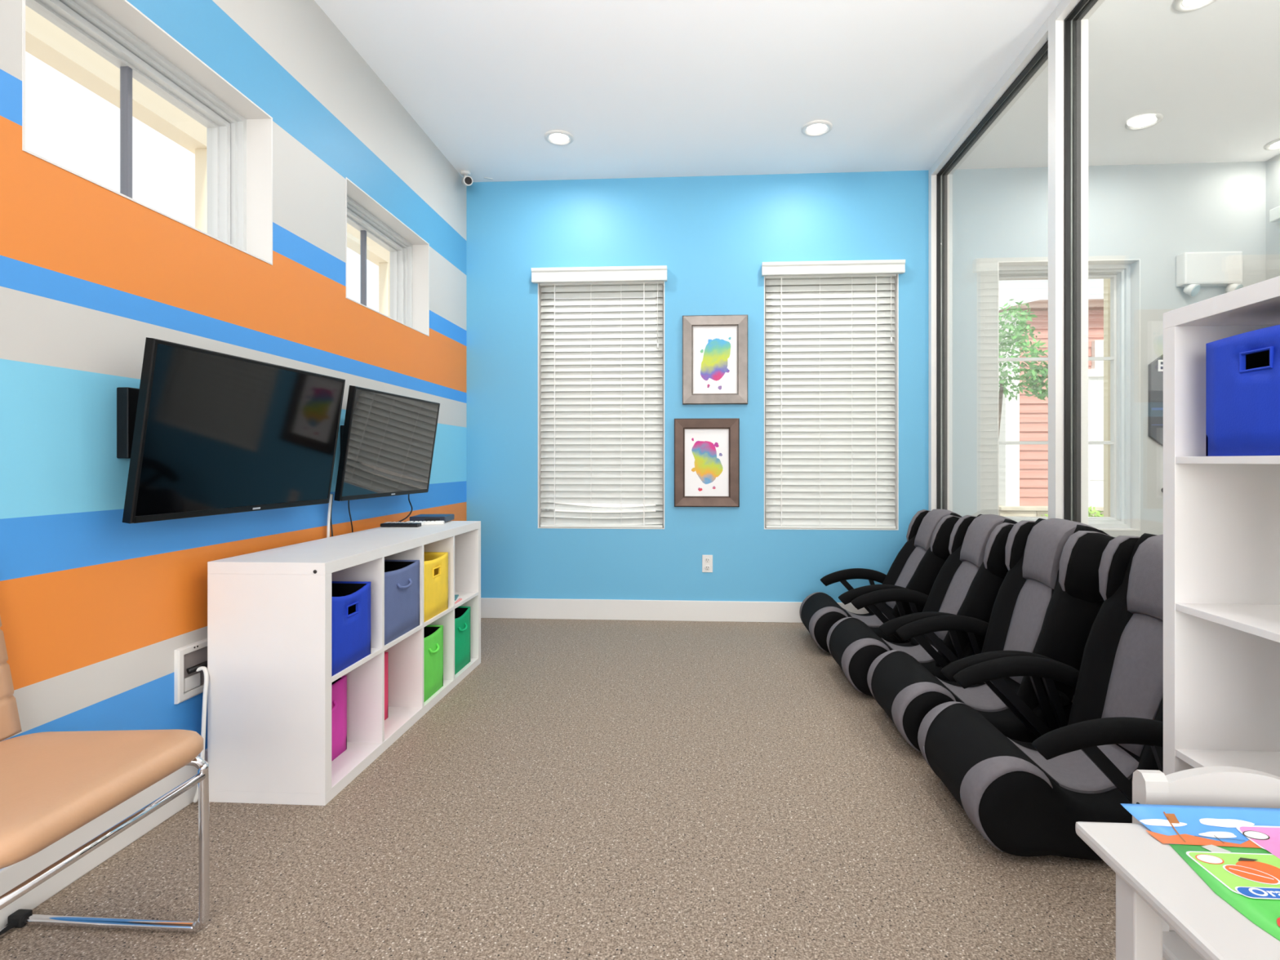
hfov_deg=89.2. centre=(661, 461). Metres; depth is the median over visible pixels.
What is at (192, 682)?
socket
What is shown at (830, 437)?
window blind
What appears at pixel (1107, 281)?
porch column
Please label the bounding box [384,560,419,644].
storage bin
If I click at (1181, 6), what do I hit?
recessed light
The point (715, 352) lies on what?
artwork
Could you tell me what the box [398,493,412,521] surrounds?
cable
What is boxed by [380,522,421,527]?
remote control
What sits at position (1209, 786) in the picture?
chair
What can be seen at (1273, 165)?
wall
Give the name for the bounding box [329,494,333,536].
power cord
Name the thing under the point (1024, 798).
gaming chair
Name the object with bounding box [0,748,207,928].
baseboard
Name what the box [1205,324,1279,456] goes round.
storage bin
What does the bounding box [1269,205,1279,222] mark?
window blind
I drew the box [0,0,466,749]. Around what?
wall
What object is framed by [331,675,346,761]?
storage bin
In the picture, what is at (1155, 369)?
wall sign
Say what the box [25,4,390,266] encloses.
roof overhang
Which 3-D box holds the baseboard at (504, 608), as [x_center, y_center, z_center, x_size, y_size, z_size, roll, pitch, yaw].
[0.219,1.020,4.444,3.172,0.140,0.014,0,0,3]
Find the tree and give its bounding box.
[999,298,1048,431]
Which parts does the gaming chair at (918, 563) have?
armrest, seat, armrest, panel, backrest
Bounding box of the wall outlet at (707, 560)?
[702,555,712,572]
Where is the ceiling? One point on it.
(642, 88)
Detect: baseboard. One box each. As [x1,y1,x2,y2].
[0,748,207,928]
[480,597,868,622]
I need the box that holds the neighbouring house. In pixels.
[999,298,1103,516]
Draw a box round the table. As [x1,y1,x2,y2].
[1075,821,1279,959]
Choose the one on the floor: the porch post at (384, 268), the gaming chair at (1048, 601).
the gaming chair at (1048, 601)
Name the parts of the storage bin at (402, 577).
strap handle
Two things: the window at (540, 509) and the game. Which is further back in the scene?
the window at (540, 509)
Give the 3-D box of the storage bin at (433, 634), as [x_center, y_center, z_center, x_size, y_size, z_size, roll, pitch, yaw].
[-1.154,0.909,2.931,0.293,0.285,0.248,0,0,3]
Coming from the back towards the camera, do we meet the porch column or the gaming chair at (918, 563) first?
the porch column
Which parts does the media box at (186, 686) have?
plate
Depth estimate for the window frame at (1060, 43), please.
2.80 m
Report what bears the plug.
attached to the media box at (186, 686)
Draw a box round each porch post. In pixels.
[195,148,206,232]
[378,262,390,316]
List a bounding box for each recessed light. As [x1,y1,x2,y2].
[544,129,573,145]
[801,120,832,136]
[1124,113,1163,130]
[1173,0,1217,12]
[1263,137,1279,150]
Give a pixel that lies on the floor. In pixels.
(591, 789)
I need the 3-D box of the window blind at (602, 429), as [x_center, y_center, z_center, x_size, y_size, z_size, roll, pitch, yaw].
[-0.423,-0.440,4.489,0.933,1.788,0.123,0,0,3]
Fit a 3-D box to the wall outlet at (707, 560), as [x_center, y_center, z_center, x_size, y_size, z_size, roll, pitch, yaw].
[0.318,0.696,4.440,0.072,0.120,0.010,0,0,3]
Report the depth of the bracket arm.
1.82 m
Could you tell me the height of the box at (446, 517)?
0.034 m
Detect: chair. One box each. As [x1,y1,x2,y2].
[0,616,209,937]
[799,509,961,653]
[826,514,1017,696]
[866,518,1115,752]
[917,533,1163,860]
[1132,766,1279,959]
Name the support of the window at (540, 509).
in the wall at (713, 235)
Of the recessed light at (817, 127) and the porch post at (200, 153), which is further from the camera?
the porch post at (200, 153)
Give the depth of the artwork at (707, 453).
4.43 m
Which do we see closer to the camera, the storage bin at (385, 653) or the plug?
the plug
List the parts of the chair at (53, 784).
backrest, seat, chrome frame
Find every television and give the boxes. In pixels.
[122,337,345,523]
[333,385,439,501]
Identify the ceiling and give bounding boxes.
[314,0,1279,182]
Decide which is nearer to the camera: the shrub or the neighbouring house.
the shrub
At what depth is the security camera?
4.31 m
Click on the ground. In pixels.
(606, 505)
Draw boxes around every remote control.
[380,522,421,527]
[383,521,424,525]
[408,520,444,524]
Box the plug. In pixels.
[186,660,207,674]
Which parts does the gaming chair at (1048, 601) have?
armrest, seat, armrest, panel, backrest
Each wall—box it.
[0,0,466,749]
[466,161,1266,602]
[1266,154,1279,279]
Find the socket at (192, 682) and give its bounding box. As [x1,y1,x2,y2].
[183,672,200,692]
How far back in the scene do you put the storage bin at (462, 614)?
3.31 m
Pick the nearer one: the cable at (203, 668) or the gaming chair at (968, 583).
the cable at (203, 668)
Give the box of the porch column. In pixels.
[1103,278,1110,516]
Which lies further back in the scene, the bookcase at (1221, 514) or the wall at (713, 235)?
the wall at (713, 235)
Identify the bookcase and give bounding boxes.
[207,520,480,805]
[1163,275,1279,930]
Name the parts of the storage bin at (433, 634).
strap handle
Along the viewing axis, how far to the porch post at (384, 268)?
6.66 m
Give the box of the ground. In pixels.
[555,502,655,512]
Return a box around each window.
[22,0,272,265]
[346,177,429,336]
[537,281,664,528]
[764,274,898,529]
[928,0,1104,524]
[997,258,1140,530]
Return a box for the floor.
[0,617,1115,959]
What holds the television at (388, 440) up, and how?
attached to the wall at (95, 606)
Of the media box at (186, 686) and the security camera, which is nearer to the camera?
the media box at (186, 686)
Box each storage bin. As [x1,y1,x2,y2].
[331,581,370,676]
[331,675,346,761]
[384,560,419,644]
[384,652,387,719]
[423,551,448,622]
[423,625,443,702]
[454,606,470,675]
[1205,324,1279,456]
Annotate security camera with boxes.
[460,169,472,186]
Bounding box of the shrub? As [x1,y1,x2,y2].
[1041,506,1103,516]
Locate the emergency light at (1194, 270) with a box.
[1176,251,1243,297]
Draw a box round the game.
[1120,803,1279,940]
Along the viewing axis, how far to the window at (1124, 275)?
4.37 m
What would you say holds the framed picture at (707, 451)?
attached to the wall at (713, 235)
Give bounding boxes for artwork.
[691,437,723,491]
[700,337,731,389]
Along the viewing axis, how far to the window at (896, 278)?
4.40 m
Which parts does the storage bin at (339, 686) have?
strap handle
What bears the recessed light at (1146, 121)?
in the ceiling
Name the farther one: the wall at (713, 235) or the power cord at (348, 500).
the wall at (713, 235)
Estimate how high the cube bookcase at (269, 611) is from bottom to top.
0.770 m
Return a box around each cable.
[193,666,208,802]
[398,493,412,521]
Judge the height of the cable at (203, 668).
0.430 m
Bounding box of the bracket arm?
[116,386,139,458]
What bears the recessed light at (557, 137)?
in the ceiling
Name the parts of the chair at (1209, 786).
post, seat, panel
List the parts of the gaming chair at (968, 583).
armrest, seat, armrest, panel, backrest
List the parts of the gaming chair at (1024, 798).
armrest, seat, armrest, backrest, panel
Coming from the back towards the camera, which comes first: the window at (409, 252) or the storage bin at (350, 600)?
the window at (409, 252)
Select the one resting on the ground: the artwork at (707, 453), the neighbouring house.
the neighbouring house
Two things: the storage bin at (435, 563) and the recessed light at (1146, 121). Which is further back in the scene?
the recessed light at (1146, 121)
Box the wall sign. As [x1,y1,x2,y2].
[1147,354,1163,446]
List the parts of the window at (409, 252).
frame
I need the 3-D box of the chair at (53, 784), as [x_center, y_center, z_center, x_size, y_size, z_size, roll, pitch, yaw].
[-1.304,0.642,1.271,0.533,0.895,0.518,0,0,3]
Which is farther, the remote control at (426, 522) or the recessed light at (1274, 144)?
the recessed light at (1274, 144)
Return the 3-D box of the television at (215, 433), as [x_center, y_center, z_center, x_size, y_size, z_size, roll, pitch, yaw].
[-1.403,-0.085,2.195,0.202,0.505,0.883,0,0,3]
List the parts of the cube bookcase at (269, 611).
panel, panel, panel, shelf, panel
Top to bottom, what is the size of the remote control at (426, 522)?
0.020 m
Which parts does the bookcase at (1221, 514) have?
panel, panel, shelf, shelf, shelf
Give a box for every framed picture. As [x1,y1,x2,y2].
[674,417,739,506]
[682,315,747,404]
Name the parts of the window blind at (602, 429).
ladder cord, rail, ladder cord, lift cord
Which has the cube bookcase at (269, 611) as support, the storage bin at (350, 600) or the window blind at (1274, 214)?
the storage bin at (350, 600)
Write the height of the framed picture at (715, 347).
0.606 m
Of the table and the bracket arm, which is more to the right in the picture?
the table
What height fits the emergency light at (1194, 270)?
0.289 m
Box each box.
[173,638,207,704]
[409,514,454,522]
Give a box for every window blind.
[531,265,666,528]
[761,259,905,528]
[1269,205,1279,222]
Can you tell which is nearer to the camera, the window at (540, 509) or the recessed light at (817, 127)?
the recessed light at (817, 127)
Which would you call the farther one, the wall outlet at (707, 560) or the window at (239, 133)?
the wall outlet at (707, 560)
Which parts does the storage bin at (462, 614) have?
strap handle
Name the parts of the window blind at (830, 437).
ladder cord, ladder cord, rail, ladder cord, ladder cord, lift cord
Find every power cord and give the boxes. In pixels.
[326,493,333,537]
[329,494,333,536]
[347,500,353,532]

